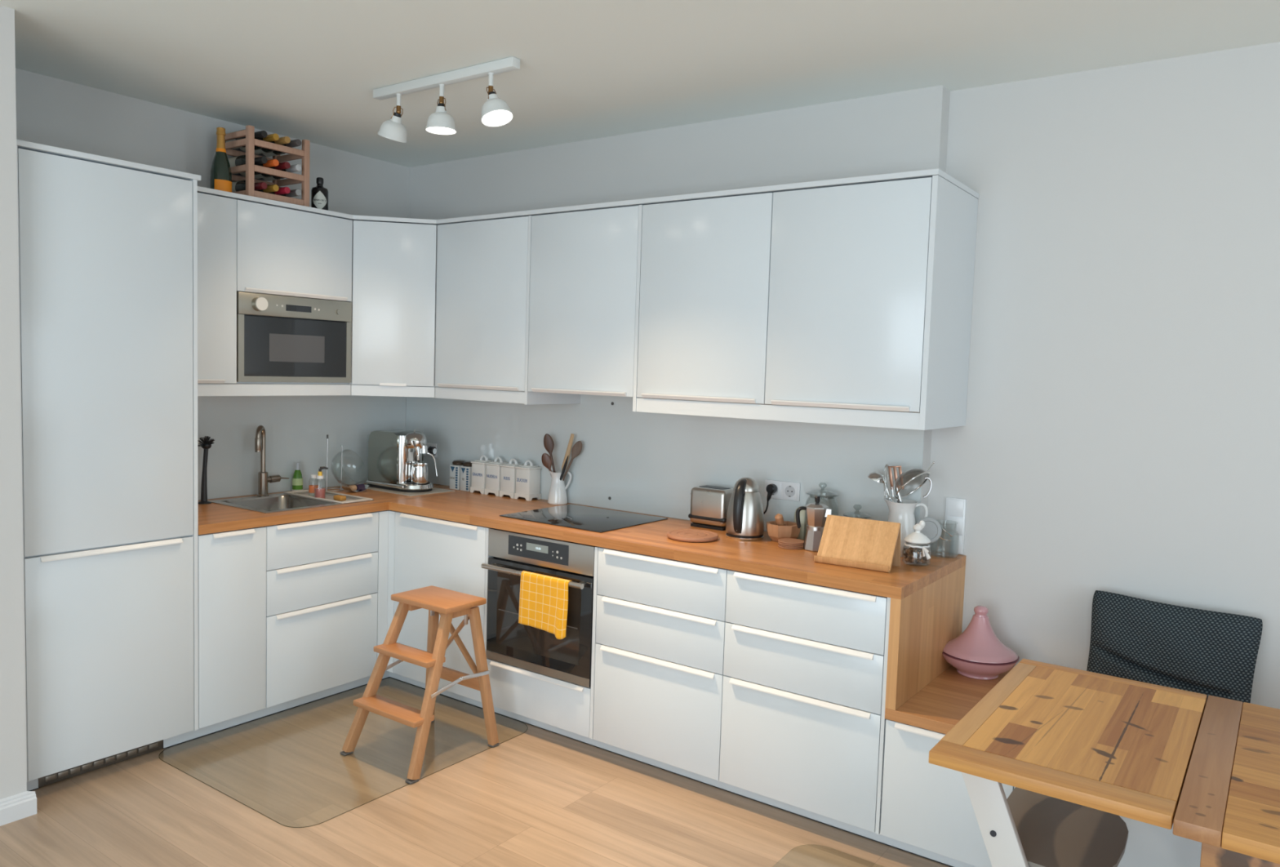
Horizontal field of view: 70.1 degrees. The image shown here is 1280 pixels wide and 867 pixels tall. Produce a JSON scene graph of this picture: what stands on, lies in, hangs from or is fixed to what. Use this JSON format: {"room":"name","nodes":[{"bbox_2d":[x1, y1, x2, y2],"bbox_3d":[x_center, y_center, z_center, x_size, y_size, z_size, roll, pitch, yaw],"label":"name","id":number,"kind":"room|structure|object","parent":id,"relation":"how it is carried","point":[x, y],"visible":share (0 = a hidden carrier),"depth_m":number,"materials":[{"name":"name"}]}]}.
{"room":"kitchen","nodes":[
{"label":"kitchen","id":0,"kind":"room"},
{"bbox_2d":[0,5,26,799],"bbox_3d":[-3.575,0.017,1.684,0.850,2.696,3.980,5,5,35],"label":"wall","id":1,"kind":"structure","parent":0,"point":[13,775],"depth_m":3.04,"materials":[{"name":"white paint"}]},
{"bbox_2d":[0,791,36,826],"bbox_3d":[-3.226,1.346,1.572,0.022,0.082,3.902,5,5,35],"label":"baseboard","id":2,"kind":"structure","parent":1,"relation":"attached to","point":[17,806],"depth_m":3.11,"materials":[{"name":"white wood"}]},
{"bbox_2d":[163,671,389,747],"bbox_3d":[-1.601,1.216,4.173,0.016,0.075,1.154,5,5,35],"label":"trim","id":3,"kind":"structure","parent":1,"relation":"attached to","point":[209,729],"depth_m":4.06,"materials":[{"name":"white plastic"}]},
{"bbox_2d":[28,671,977,866],"bbox_3d":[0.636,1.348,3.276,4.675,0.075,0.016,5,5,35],"label":"trim","id":4,"kind":"structure","parent":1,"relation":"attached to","point":[831,821],"depth_m":3.50,"materials":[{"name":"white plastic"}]},
{"bbox_2d":[15,68,409,489],"bbox_3d":[-2.055,-0.125,4.405,0.150,2.696,2.220,5,5,35],"label":"wall","id":5,"kind":"structure","parent":0,"point":[53,112],"depth_m":4.04,"materials":[{"name":"white paint"}]},
{"bbox_2d":[197,192,236,395],"bbox_3d":[-1.993,-0.595,3.956,0.401,0.849,0.300,5,5,35],"label":"upper cabinet","id":6,"kind":"object","parent":5,"relation":"attached to","point":[216,215],"visible":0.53,"depth_m":3.89,"materials":[{"name":"white laminate"}]},
{"bbox_2d":[235,200,352,395],"bbox_3d":[-1.732,-0.612,4.320,0.401,0.849,0.596,5,5,35],"label":"upper cabinet","id":7,"kind":"object","parent":5,"relation":"attached to","point":[281,251],"visible":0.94,"depth_m":4.18,"materials":[{"name":"white laminate"}]},
{"bbox_2d":[236,382,348,384],"bbox_3d":[-1.757,-0.248,4.355,0.368,0.012,0.595,5,5,35],"label":"shelf","id":8,"kind":"object","parent":7,"relation":"attached to","point":[237,383],"depth_m":4.23,"materials":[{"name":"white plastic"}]},
{"bbox_2d":[236,291,351,382],"bbox_3d":[-1.721,-0.444,4.322,0.406,0.392,0.587,5,5,35],"label":"microwave","id":9,"kind":"object","parent":7,"relation":"in","point":[280,338],"visible":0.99,"depth_m":4.20,"materials":[{"name":"silver metal"}]},
{"bbox_2d":[197,383,405,500],"bbox_3d":[-1.809,0.021,4.632,0.005,0.552,1.563,5,5,35],"label":"backsplash","id":10,"kind":"structure","parent":5,"relation":"attached to","point":[297,428],"depth_m":4.65,"materials":[{"name":"white paint"}]},
{"bbox_2d":[0,677,950,866],"bbox_3d":[-0.461,1.564,1.007,6.800,0.100,6.387,5,5,35],"label":"floor","id":11,"kind":"structure","parent":0,"point":[277,789],"depth_m":3.25,"materials":[{"name":"brown wood"}]},
{"bbox_2d":[16,139,200,782],"bbox_3d":[-2.192,0.090,3.555,0.632,2.217,0.659,5,5,35],"label":"tall cabinet","id":12,"kind":"object","parent":11,"relation":"on","point":[108,246],"visible":0.82,"depth_m":3.35,"materials":[{"name":"white laminate"}]},
{"bbox_2d":[38,739,163,787],"bbox_3d":[-2.066,1.247,3.517,0.016,0.074,0.453,5,5,35],"label":"ventilation grille","id":13,"kind":"object","parent":12,"relation":"attached to","point":[55,777],"visible":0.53,"depth_m":3.50,"materials":[{"name":"silver metal"}]},
{"bbox_2d":[198,526,266,728],"bbox_3d":[-1.942,0.780,3.985,0.632,0.796,0.299,5,5,35],"label":"base cabinet","id":14,"kind":"object","parent":11,"relation":"on","point":[232,564],"visible":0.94,"depth_m":3.80,"materials":[{"name":"white laminate"}]},
{"bbox_2d":[266,511,378,707],"bbox_3d":[-1.684,0.764,4.345,0.632,0.795,0.587,5,5,35],"label":"base cabinet","id":15,"kind":"object","parent":11,"relation":"on","point":[322,575],"visible":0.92,"depth_m":4.14,"materials":[{"name":"white laminate"}]},
{"bbox_2d":[370,510,486,702],"bbox_3d":[-1.052,0.760,4.673,1.279,0.796,0.677,5,5,35],"label":"base cabinet","id":16,"kind":"object","parent":11,"relation":"on","point":[415,551],"visible":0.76,"depth_m":4.29,"materials":[{"name":"white laminate"}]},
{"bbox_2d":[484,527,599,738],"bbox_3d":[-0.262,0.823,4.138,0.630,0.794,0.632,5,5,35],"label":"housing","id":17,"kind":"object","parent":11,"relation":"on","point":[553,701],"visible":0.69,"depth_m":3.88,"materials":[{"name":"white laminate"}]},
{"bbox_2d":[480,528,595,687],"bbox_3d":[-0.285,0.720,4.092,0.592,0.582,0.632,5,5,35],"label":"oven","id":18,"kind":"object","parent":17,"relation":"in","point":[509,642],"visible":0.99,"depth_m":3.87,"materials":[{"name":"black glass"}]},
{"bbox_2d":[498,608,577,628],"bbox_3d":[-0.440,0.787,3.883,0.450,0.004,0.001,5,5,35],"label":"shelf","id":19,"kind":"object","parent":18,"relation":"attached to","point":[513,613],"depth_m":3.96,"materials":[{"name":"grey"}]},
{"bbox_2d":[518,570,571,639],"bbox_3d":[-0.397,0.710,3.786,0.263,0.244,0.047,5,5,35],"label":"dish towel","id":20,"kind":"object","parent":18,"relation":"hanging from","point":[543,598],"visible":1,"depth_m":3.77,"materials":[{"name":"fabric"}]},
{"bbox_2d":[592,546,728,780],"bbox_3d":[0.238,0.863,3.781,0.598,0.796,0.632,5,5,35],"label":"base cabinet","id":21,"kind":"object","parent":11,"relation":"on","point":[660,622],"visible":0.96,"depth_m":3.52,"materials":[{"name":"white plastic"}]},
{"bbox_2d":[719,569,890,834],"bbox_3d":[0.732,0.901,3.429,0.616,0.800,0.632,5,5,35],"label":"base cabinet","id":22,"kind":"object","parent":11,"relation":"on","point":[803,664],"depth_m":3.17,"materials":[{"name":"white laminate"}]},
{"bbox_2d":[880,719,1013,866],"bbox_3d":[1.168,1.135,3.179,0.406,0.394,0.716,5,5,35],"label":"base cabinet","id":23,"kind":"object","parent":11,"relation":"on","point":[925,805],"visible":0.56,"depth_m":2.93,"materials":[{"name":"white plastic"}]},
{"bbox_2d":[884,665,1012,733],"bbox_3d":[1.852,0.973,2.689,2.068,0.036,0.715,5,5,35],"label":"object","id":24,"kind":"structure","parent":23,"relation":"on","point":[940,704],"depth_m":3.07,"materials":[{"name":"brown wood"}]},
{"bbox_2d":[197,483,966,710],"bbox_3d":[-0.513,0.601,3.786,3.163,0.406,1.657,5,5,35],"label":"countertop","id":25,"kind":"structure","parent":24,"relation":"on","point":[926,607],"depth_m":3.46,"materials":[{"name":"brown wood"}]},
{"bbox_2d":[197,435,214,504],"bbox_3d":[-1.999,0.166,4.199,0.077,0.311,0.078,-2,5,-40],"label":"dish brush","id":26,"kind":"object","parent":25,"relation":"on","point":[206,442],"visible":0.97,"depth_m":4.19,"materials":[{"name":"black plastic"}]},
{"bbox_2d":[254,425,288,496],"bbox_3d":[-1.821,0.130,4.475,0.070,0.349,0.205,3,4,22],"label":"tap","id":27,"kind":"object","parent":25,"relation":"on","point":[260,435],"visible":1,"depth_m":4.44,"materials":[{"name":"silver metal"}]},
{"bbox_2d":[257,471,268,496],"bbox_3d":[-1.843,0.246,4.461,0.054,0.118,0.054,5,5,35],"label":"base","id":28,"kind":"object","parent":27,"relation":"on","point":[263,478],"depth_m":4.44,"materials":[{"name":"silver metal"}]},
{"bbox_2d":[207,491,374,526],"bbox_3d":[-1.661,0.407,4.358,0.480,0.176,0.578,5,5,35],"label":"sink","id":29,"kind":"object","parent":25,"relation":"in","point":[273,503],"visible":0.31,"depth_m":4.42,"materials":[{"name":"silver metal"}]},
{"bbox_2d":[283,489,373,503],"bbox_3d":[-1.543,0.313,4.511,0.473,0.016,0.178,5,5,35],"label":"tray","id":30,"kind":"object","parent":29,"relation":"on","point":[327,497],"visible":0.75,"depth_m":4.49,"materials":[{"name":"grey plastic"}]},
{"bbox_2d":[314,466,328,498],"bbox_3d":[-1.554,0.240,4.441,0.052,0.161,0.058,5,5,35],"label":"soap dispenser","id":31,"kind":"object","parent":30,"relation":"on","point":[319,492],"visible":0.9,"depth_m":4.43,"materials":[{"name":"clear glass"}]},
{"bbox_2d":[292,462,302,490],"bbox_3d":[-1.750,0.222,4.664,0.054,0.150,0.054,5,5,35],"label":"dish soap","id":32,"kind":"object","parent":25,"relation":"on","point":[297,479],"visible":0.82,"depth_m":4.65,"materials":[{"name":"green plastic"}]},
{"bbox_2d":[324,434,343,491],"bbox_3d":[-1.594,0.150,4.746,0.104,0.291,0.104,5,5,35],"label":"stand","id":33,"kind":"object","parent":25,"relation":"on","point":[326,488],"visible":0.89,"depth_m":4.72,"materials":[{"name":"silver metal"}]},
{"bbox_2d":[364,484,454,496],"bbox_3d":[-1.276,0.295,4.894,0.505,0.003,0.300,5,5,35],"label":"protector","id":34,"kind":"object","parent":25,"relation":"on","point":[434,490],"visible":0.43,"depth_m":4.78,"materials":[{"name":"grey"}]},
{"bbox_2d":[365,429,437,492],"bbox_3d":[-1.269,0.132,4.887,0.403,0.322,0.213,5,5,35],"label":"coffee machine","id":35,"kind":"object","parent":34,"relation":"on","point":[392,454],"visible":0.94,"depth_m":4.80,"materials":[{"name":"silver metal"}]},
{"bbox_2d":[410,462,428,484],"bbox_3d":[-1.162,0.209,4.792,0.101,0.100,0.090,-1,5,-36],"label":"milk jug","id":36,"kind":"object","parent":35,"relation":"on","point":[420,473],"visible":1,"depth_m":4.76,"materials":[{"name":"silver metal"}]},
{"bbox_2d":[449,460,464,489],"bbox_3d":[-0.985,0.223,4.950,0.068,0.156,0.068,5,5,35],"label":"jar","id":37,"kind":"object","parent":25,"relation":"on","point":[455,468],"visible":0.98,"depth_m":4.92,"materials":[{"name":"white ceramic"}]},
{"bbox_2d":[460,461,471,491],"bbox_3d":[-0.918,0.229,4.903,0.068,0.156,0.068,5,5,35],"label":"jar","id":38,"kind":"object","parent":25,"relation":"on","point":[465,470],"visible":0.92,"depth_m":4.87,"materials":[{"name":"white ceramic"}]},
{"bbox_2d":[470,454,493,493],"bbox_3d":[-0.830,0.214,4.842,0.102,0.200,0.094,5,5,35],"label":"canister","id":39,"kind":"object","parent":25,"relation":"on","point":[478,467],"visible":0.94,"depth_m":4.80,"materials":[{"name":"white ceramic"}]},
{"bbox_2d":[484,456,507,496],"bbox_3d":[-0.743,0.221,4.780,0.102,0.200,0.094,5,5,35],"label":"canister","id":40,"kind":"object","parent":25,"relation":"on","point":[493,474],"visible":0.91,"depth_m":4.74,"materials":[{"name":"white ceramic"}]},
{"bbox_2d":[499,457,522,498],"bbox_3d":[-0.657,0.228,4.718,0.102,0.200,0.094,5,5,35],"label":"canister","id":41,"kind":"object","parent":25,"relation":"on","point":[508,479],"visible":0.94,"depth_m":4.68,"materials":[{"name":"white ceramic"}]},
{"bbox_2d":[514,460,542,500],"bbox_3d":[-0.570,0.235,4.657,0.102,0.200,0.094,5,5,35],"label":"canister","id":42,"kind":"object","parent":25,"relation":"on","point":[527,476],"visible":1,"depth_m":4.63,"materials":[{"name":"white ceramic"}]},
{"bbox_2d":[547,470,571,504],"bbox_3d":[-0.406,0.265,4.532,0.099,0.166,0.102,-2,5,-41],"label":"ceramic jug","id":43,"kind":"object","parent":25,"relation":"on","point":[557,493],"visible":0.99,"depth_m":4.50,"materials":[{"name":"white ceramic"}]},
{"bbox_2d":[543,433,555,472],"bbox_3d":[-0.435,0.160,4.543,0.105,0.316,0.020,4,4,24],"label":"wooden spoon","id":44,"kind":"object","parent":43,"relation":"in","point":[548,444],"visible":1,"depth_m":4.54,"materials":[{"name":"brown wood"}]},
{"bbox_2d":[561,433,573,470],"bbox_3d":[-0.372,0.160,4.516,0.103,0.325,0.017,4,5,28],"label":"spatula","id":45,"kind":"object","parent":43,"relation":"in","point":[571,441],"visible":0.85,"depth_m":4.50,"materials":[{"name":"brown wood"}]},
{"bbox_2d":[562,440,582,480],"bbox_3d":[-0.356,0.178,4.501,0.151,0.293,0.018,4,4,25],"label":"wooden spoon","id":46,"kind":"object","parent":43,"relation":"in","point":[576,449],"visible":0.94,"depth_m":4.47,"materials":[{"name":"brown wood"}]},
{"bbox_2d":[499,503,667,533],"bbox_3d":[-0.252,0.379,4.134,0.582,0.005,0.496,5,5,35],"label":"induction hob","id":47,"kind":"object","parent":25,"relation":"in","point":[572,516],"visible":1,"depth_m":4.10,"materials":[{"name":"black glass"}]},
{"bbox_2d":[666,528,718,542],"bbox_3d":[0.214,0.415,3.713,0.211,0.020,0.211,5,5,35],"label":"trivet","id":48,"kind":"object","parent":25,"relation":"on","point":[680,535],"visible":1,"depth_m":3.68,"materials":[{"name":"brown wood"}]},
{"bbox_2d":[688,484,733,530],"bbox_3d":[0.316,0.321,3.998,0.208,0.175,0.135,5,5,35],"label":"toaster","id":49,"kind":"object","parent":25,"relation":"on","point":[709,504],"visible":0.8,"depth_m":3.94,"materials":[{"name":"silver metal"}]},
{"bbox_2d":[725,477,764,541],"bbox_3d":[0.436,0.305,3.748,0.158,0.250,0.171,1,4,-13],"label":"electric kettle","id":50,"kind":"object","parent":25,"relation":"on","point":[745,515],"visible":1,"depth_m":3.69,"materials":[{"name":"silver metal"}]},
{"bbox_2d":[766,520,799,542],"bbox_3d":[0.582,0.401,3.719,0.131,0.070,0.131,2,4,3],"label":"mortar","id":51,"kind":"object","parent":25,"relation":"on","point":[775,531],"visible":0.81,"depth_m":3.67,"materials":[{"name":"brown wood"}]},
{"bbox_2d":[777,544,803,549],"bbox_3d":[0.593,0.443,3.583,0.101,0.006,0.101,5,5,35],"label":"coaster","id":52,"kind":"object","parent":25,"relation":"on","point":[780,546],"visible":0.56,"depth_m":3.54,"materials":[{"name":"brown wood"}]},
{"bbox_2d":[778,543,804,547],"bbox_3d":[0.595,0.436,3.583,0.101,0.006,0.101,5,5,35],"label":"coaster","id":53,"kind":"object","parent":52,"relation":"on","point":[801,546],"visible":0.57,"depth_m":3.54,"materials":[{"name":"brown wood"}]},
{"bbox_2d":[777,541,804,546],"bbox_3d":[0.592,0.430,3.583,0.101,0.006,0.101,5,5,35],"label":"coaster","id":54,"kind":"object","parent":53,"relation":"on","point":[780,543],"visible":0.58,"depth_m":3.54,"materials":[{"name":"brown wood"}]},
{"bbox_2d":[777,537,804,544],"bbox_3d":[0.594,0.423,3.583,0.101,0.006,0.101,5,5,35],"label":"coaster","id":55,"kind":"object","parent":54,"relation":"on","point":[785,540],"visible":1,"depth_m":3.57,"materials":[{"name":"brown wood"}]},
{"bbox_2d":[794,506,807,539],"bbox_3d":[0.672,0.368,3.781,0.068,0.133,0.068,5,5,35],"label":"canister","id":56,"kind":"object","parent":25,"relation":"on","point":[803,523],"visible":0.28,"depth_m":3.75,"materials":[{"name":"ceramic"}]},
{"bbox_2d":[795,496,831,551],"bbox_3d":[0.667,0.347,3.537,0.125,0.209,0.091,2,4,-3],"label":"moka pot","id":57,"kind":"object","parent":25,"relation":"on","point":[816,513],"visible":0.93,"depth_m":3.51,"materials":[{"name":"silver metal"}]},
{"bbox_2d":[803,482,839,541],"bbox_3d":[0.735,0.320,3.692,0.136,0.245,0.136,5,5,35],"label":"glass jar","id":58,"kind":"object","parent":25,"relation":"on","point":[808,492],"visible":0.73,"depth_m":3.68,"materials":[{"name":"clear glass"}]},
{"bbox_2d":[813,514,901,573],"bbox_3d":[0.786,0.392,3.289,0.272,0.161,0.145,4,5,32],"label":"cookbook stand","id":59,"kind":"object","parent":25,"relation":"on","point":[846,541],"visible":1,"depth_m":3.28,"materials":[{"name":"brown wood"}]},
{"bbox_2d":[883,497,928,556],"bbox_3d":[1.009,0.358,3.502,0.143,0.214,0.120,0,4,-20],"label":"jug","id":60,"kind":"object","parent":25,"relation":"on","point":[903,513],"visible":0.65,"depth_m":3.45,"materials":[{"name":"white ceramic"}]},
{"bbox_2d":[867,471,892,501],"bbox_3d":[0.941,0.290,3.521,0.140,0.280,0.070,5,5,35],"label":"ladle","id":61,"kind":"object","parent":60,"relation":"in","point":[875,476],"visible":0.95,"depth_m":3.51,"materials":[{"name":"silver metal"}]},
{"bbox_2d":[867,471,884,483],"bbox_3d":[0.915,0.168,3.534,0.066,0.042,0.070,5,5,35],"label":"bowl","id":62,"kind":"object","parent":61,"relation":"on","point":[875,476],"depth_m":3.51,"materials":[{"name":"silver metal"}]},
{"bbox_2d":[888,465,903,502],"bbox_3d":[0.986,0.277,3.497,0.086,0.311,0.017,3,4,19],"label":"slotted turner","id":63,"kind":"object","parent":60,"relation":"in","point":[897,486],"visible":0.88,"depth_m":3.49,"materials":[{"name":"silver metal"}]},
{"bbox_2d":[893,461,934,502],"bbox_3d":[1.026,0.269,3.464,0.157,0.334,0.124,-1,5,-36],"label":"sieve","id":64,"kind":"object","parent":60,"relation":"in","point":[909,469],"visible":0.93,"depth_m":3.44,"materials":[{"name":"silver metal"}]},
{"bbox_2d":[893,467,928,497],"bbox_3d":[1.026,0.189,3.458,0.120,0.123,0.149,5,5,35],"label":"bowl","id":65,"kind":"object","parent":64,"relation":"on","point":[924,471],"depth_m":3.44,"materials":[{"name":"silver metal"}]},
{"bbox_2d":[902,520,931,564],"bbox_3d":[1.019,0.396,3.327,0.119,0.162,0.102,5,5,35],"label":"jar","id":66,"kind":"object","parent":25,"relation":"on","point":[914,554],"visible":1,"depth_m":3.31,"materials":[{"name":"clear glass"}]},
{"bbox_2d":[915,516,959,558],"bbox_3d":[1.142,0.393,3.482,0.184,0.154,0.108,-2,5,-42],"label":"jar","id":67,"kind":"object","parent":25,"relation":"on","point":[932,529],"visible":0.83,"depth_m":3.45,"materials":[{"name":"clear glass"}]},
{"bbox_2d":[942,605,1019,679],"bbox_3d":[1.252,0.761,3.367,0.278,0.255,0.278,5,5,35],"label":"tagine","id":68,"kind":"object","parent":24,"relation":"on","point":[977,652],"visible":0.94,"depth_m":3.30,"materials":[{"name":"pink ceramic"}]},
{"bbox_2d":[928,658,1279,866],"bbox_3d":[1.700,1.144,1.889,1.967,0.750,0.897,5,5,35],"label":"dining table","id":69,"kind":"object","parent":11,"relation":"on","point":[1162,756],"visible":1,"depth_m":2.10,"materials":[{"name":"brown wood"}]},
{"bbox_2d":[1013,786,1201,866],"bbox_3d":[1.577,1.169,2.887,0.599,0.394,0.716,5,5,35],"label":"base cabinet","id":70,"kind":"object","parent":11,"relation":"on","point":[1148,845],"visible":0.02,"depth_m":2.56,"materials":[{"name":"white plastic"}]},
{"bbox_2d":[1086,590,1262,702],"bbox_3d":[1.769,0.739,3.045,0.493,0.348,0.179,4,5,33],"label":"chair","id":71,"kind":"object","parent":11,"relation":"on","point":[1198,651],"visible":0.73,"depth_m":2.99,"materials":[{"name":"fabric"}]},
{"bbox_3d":[-1.210,1.291,3.848,1.001,0.002,1.195,5,5,35],"label":"floor mat","id":72,"kind":"object","parent":11,"relation":"on","visible":0},
{"bbox_2d":[339,585,499,783],"bbox_3d":[-0.895,0.992,3.751,0.431,0.630,0.476,5,5,35],"label":"step stool","id":73,"kind":"object","parent":72,"relation":"on","point":[449,604],"visible":1,"depth_m":3.73,"materials":[{"name":"brown wood"}]},
{"bbox_3d":[0.740,1.462,2.264,1.318,0.002,1.235,5,5,35],"label":"floor mat","id":74,"kind":"object","parent":11,"relation":"on","visible":0},
{"bbox_2d":[961,772,1128,866],"bbox_3d":[1.060,1.125,2.365,0.400,0.675,0.497,5,5,35],"label":"dining chair","id":75,"kind":"object","parent":74,"relation":"on","point":[1026,828],"visible":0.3,"depth_m":2.25,"materials":[{"name":"white"}]},
{"bbox_2d":[0,0,1279,167],"bbox_3d":[-0.373,-1.224,0.813,6.800,0.100,6.387,5,5,35],"label":"ceiling","id":76,"kind":"structure","parent":0,"point":[310,70],"depth_m":3.18,"materials":[{"name":"white paint"}]},
{"bbox_2d":[373,56,519,142],"bbox_3d":[-0.761,-1.261,3.505,0.779,0.222,0.126,5,5,35],"label":"ceiling spotlight","id":77,"kind":"object","parent":76,"relation":"attached to","point":[495,112],"visible":1,"depth_m":3.47,"materials":[{"name":"white metal"}]},
{"bbox_2d":[408,41,1279,708],"bbox_3d":[1.402,0.050,3.448,6.900,2.696,0.237,5,5,35],"label":"wall","id":78,"kind":"structure","parent":0,"point":[1121,433],"depth_m":3.26,"materials":[{"name":"white paint"}]},
{"bbox_2d":[344,220,437,397],"bbox_3d":[-1.253,-0.627,4.756,0.673,0.849,0.669,5,5,35],"label":"upper cabinet","id":79,"kind":"object","parent":78,"relation":"attached to","point":[394,264],"visible":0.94,"depth_m":4.48,"materials":[{"name":"white laminate"}]},
{"bbox_2d":[435,215,580,404],"bbox_3d":[-0.648,-0.586,4.490,0.622,0.855,0.401,5,5,35],"label":"upper cabinet","id":80,"kind":"object","parent":78,"relation":"attached to","point":[483,267],"visible":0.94,"depth_m":4.32,"materials":[{"name":"white laminate"}]},
{"bbox_2d":[527,205,639,396],"bbox_3d":[-0.151,-0.576,4.133,0.598,0.795,0.401,5,5,35],"label":"upper cabinet","id":81,"kind":"object","parent":78,"relation":"attached to","point":[583,281],"visible":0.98,"depth_m":3.97,"materials":[{"name":"white plastic"}]},
{"bbox_2d":[405,386,924,546],"bbox_3d":[-0.131,0.087,4.398,3.000,0.556,0.005,5,5,35],"label":"backsplash","id":82,"kind":"structure","parent":78,"relation":"attached to","point":[647,463],"depth_m":4.22,"materials":[{"name":"white paint"}]},
{"bbox_2d":[763,484,777,513],"bbox_3d":[0.525,0.315,3.892,0.111,0.206,0.040,3,4,22],"label":"plug","id":83,"kind":"object","parent":82,"relation":"attached to","point":[771,489],"visible":0.66,"depth_m":3.86,"materials":[{"name":"black plastic"}]},
{"bbox_2d":[764,479,800,501],"bbox_3d":[0.602,0.241,3.869,0.163,0.077,0.012,5,5,35],"label":"wall socket","id":84,"kind":"object","parent":82,"relation":"attached to","point":[788,491],"visible":0.95,"depth_m":3.86,"materials":[{"name":"white plastic"}]},
{"bbox_2d":[632,192,773,419],"bbox_3d":[0.343,-0.506,3.783,0.617,0.855,0.401,5,5,35],"label":"upper cabinet","id":85,"kind":"object","parent":78,"relation":"attached to","point":[703,265],"visible":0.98,"depth_m":3.62,"materials":[{"name":"white plastic"}]},
{"bbox_2d":[764,175,977,430],"bbox_3d":[0.872,-0.469,3.462,0.619,0.858,0.492,5,5,35],"label":"upper cabinet","id":86,"kind":"object","parent":78,"relation":"attached to","point":[871,286],"visible":1,"depth_m":3.26,"materials":[{"name":"white laminate"}]},
{"bbox_2d":[197,168,978,225],"bbox_3d":[-0.471,-0.968,3.691,3.135,0.019,1.643,5,5,35],"label":"panel","id":87,"kind":"object","parent":86,"relation":"on","point":[925,173],"visible":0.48,"depth_m":3.81,"materials":[{"name":"white plastic"}]},
{"bbox_2d":[209,127,231,192],"bbox_3d":[-1.827,-1.185,3.979,0.089,0.289,0.088,5,5,35],"label":"champagne bottle","id":88,"kind":"object","parent":87,"relation":"on","point":[220,175],"visible":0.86,"depth_m":3.96,"materials":[{"name":"green glass"}]},
{"bbox_2d":[216,124,310,206],"bbox_3d":[-1.734,-1.207,4.206,0.261,0.317,0.307,5,5,35],"label":"wine rack","id":89,"kind":"object","parent":87,"relation":"on","point":[250,142],"visible":0.51,"depth_m":4.13,"materials":[{"name":"brown wood"}]},
{"bbox_2d":[225,129,267,149],"bbox_3d":[-1.795,-1.337,4.138,0.322,0.074,0.074,5,5,35],"label":"wine bottle","id":90,"kind":"object","parent":89,"relation":"in","point":[262,134],"visible":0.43,"depth_m":4.06,"materials":[{"name":"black glass"}]},
{"bbox_2d":[227,155,266,174],"bbox_3d":[-1.799,-1.225,4.146,0.322,0.074,0.074,5,5,35],"label":"wine bottle","id":91,"kind":"object","parent":89,"relation":"in","point":[239,160],"visible":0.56,"depth_m":4.10,"materials":[{"name":"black glass"}]},
{"bbox_2d":[231,180,266,192],"bbox_3d":[-1.802,-1.113,4.154,0.322,0.074,0.074,5,5,35],"label":"wine bottle","id":92,"kind":"object","parent":89,"relation":"in","point":[237,186],"visible":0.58,"depth_m":4.11,"materials":[{"name":"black glass"}]},
{"bbox_2d":[233,133,279,151],"bbox_3d":[-1.762,-1.340,4.185,0.322,0.074,0.074,5,5,35],"label":"wine bottle","id":93,"kind":"object","parent":89,"relation":"in","point":[273,137],"visible":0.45,"depth_m":4.11,"materials":[{"name":"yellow glass"}]},
{"bbox_2d":[233,159,279,177],"bbox_3d":[-1.765,-1.227,4.193,0.322,0.074,0.074,5,5,35],"label":"wine bottle","id":94,"kind":"object","parent":89,"relation":"in","point":[274,162],"visible":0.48,"depth_m":4.12,"materials":[{"name":"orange glass"}]},
{"bbox_2d":[244,136,290,155],"bbox_3d":[-1.728,-1.342,4.231,0.322,0.074,0.074,5,5,35],"label":"wine bottle","id":95,"kind":"object","parent":89,"relation":"in","point":[286,140],"visible":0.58,"depth_m":4.17,"materials":[{"name":"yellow glass"}]},
{"bbox_2d":[244,160,290,179],"bbox_3d":[-1.732,-1.229,4.239,0.322,0.074,0.074,5,5,35],"label":"wine bottle","id":96,"kind":"object","parent":89,"relation":"in","point":[282,166],"visible":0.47,"depth_m":4.17,"materials":[{"name":"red glass"}]},
{"bbox_2d":[255,162,301,181],"bbox_3d":[-1.699,-1.231,4.286,0.322,0.074,0.074,5,5,35],"label":"wine bottle","id":97,"kind":"object","parent":89,"relation":"in","point":[293,168],"visible":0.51,"depth_m":4.23,"materials":[{"name":"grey glass"}]},
{"bbox_2d":[256,139,301,157],"bbox_3d":[-1.695,-1.344,4.278,0.322,0.074,0.074,5,5,35],"label":"wine bottle","id":98,"kind":"object","parent":89,"relation":"in","point":[295,143],"visible":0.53,"depth_m":4.25,"materials":[{"name":"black glass"}]},
{"bbox_2d":[311,177,328,210],"bbox_3d":[-1.532,-1.140,4.367,0.079,0.163,0.079,5,5,35],"label":"bottle","id":99,"kind":"object","parent":87,"relation":"on","point":[319,194],"visible":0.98,"depth_m":4.34,"materials":[{"name":"black glass"}]},
{"bbox_2d":[943,497,966,554],"bbox_3d":[1.224,0.357,3.544,0.077,0.215,0.012,5,5,35],"label":"light switch","id":100,"kind":"object","parent":78,"relation":"attached to","point":[955,509],"visible":0.98,"depth_m":3.54,"materials":[{"name":"white plastic"}]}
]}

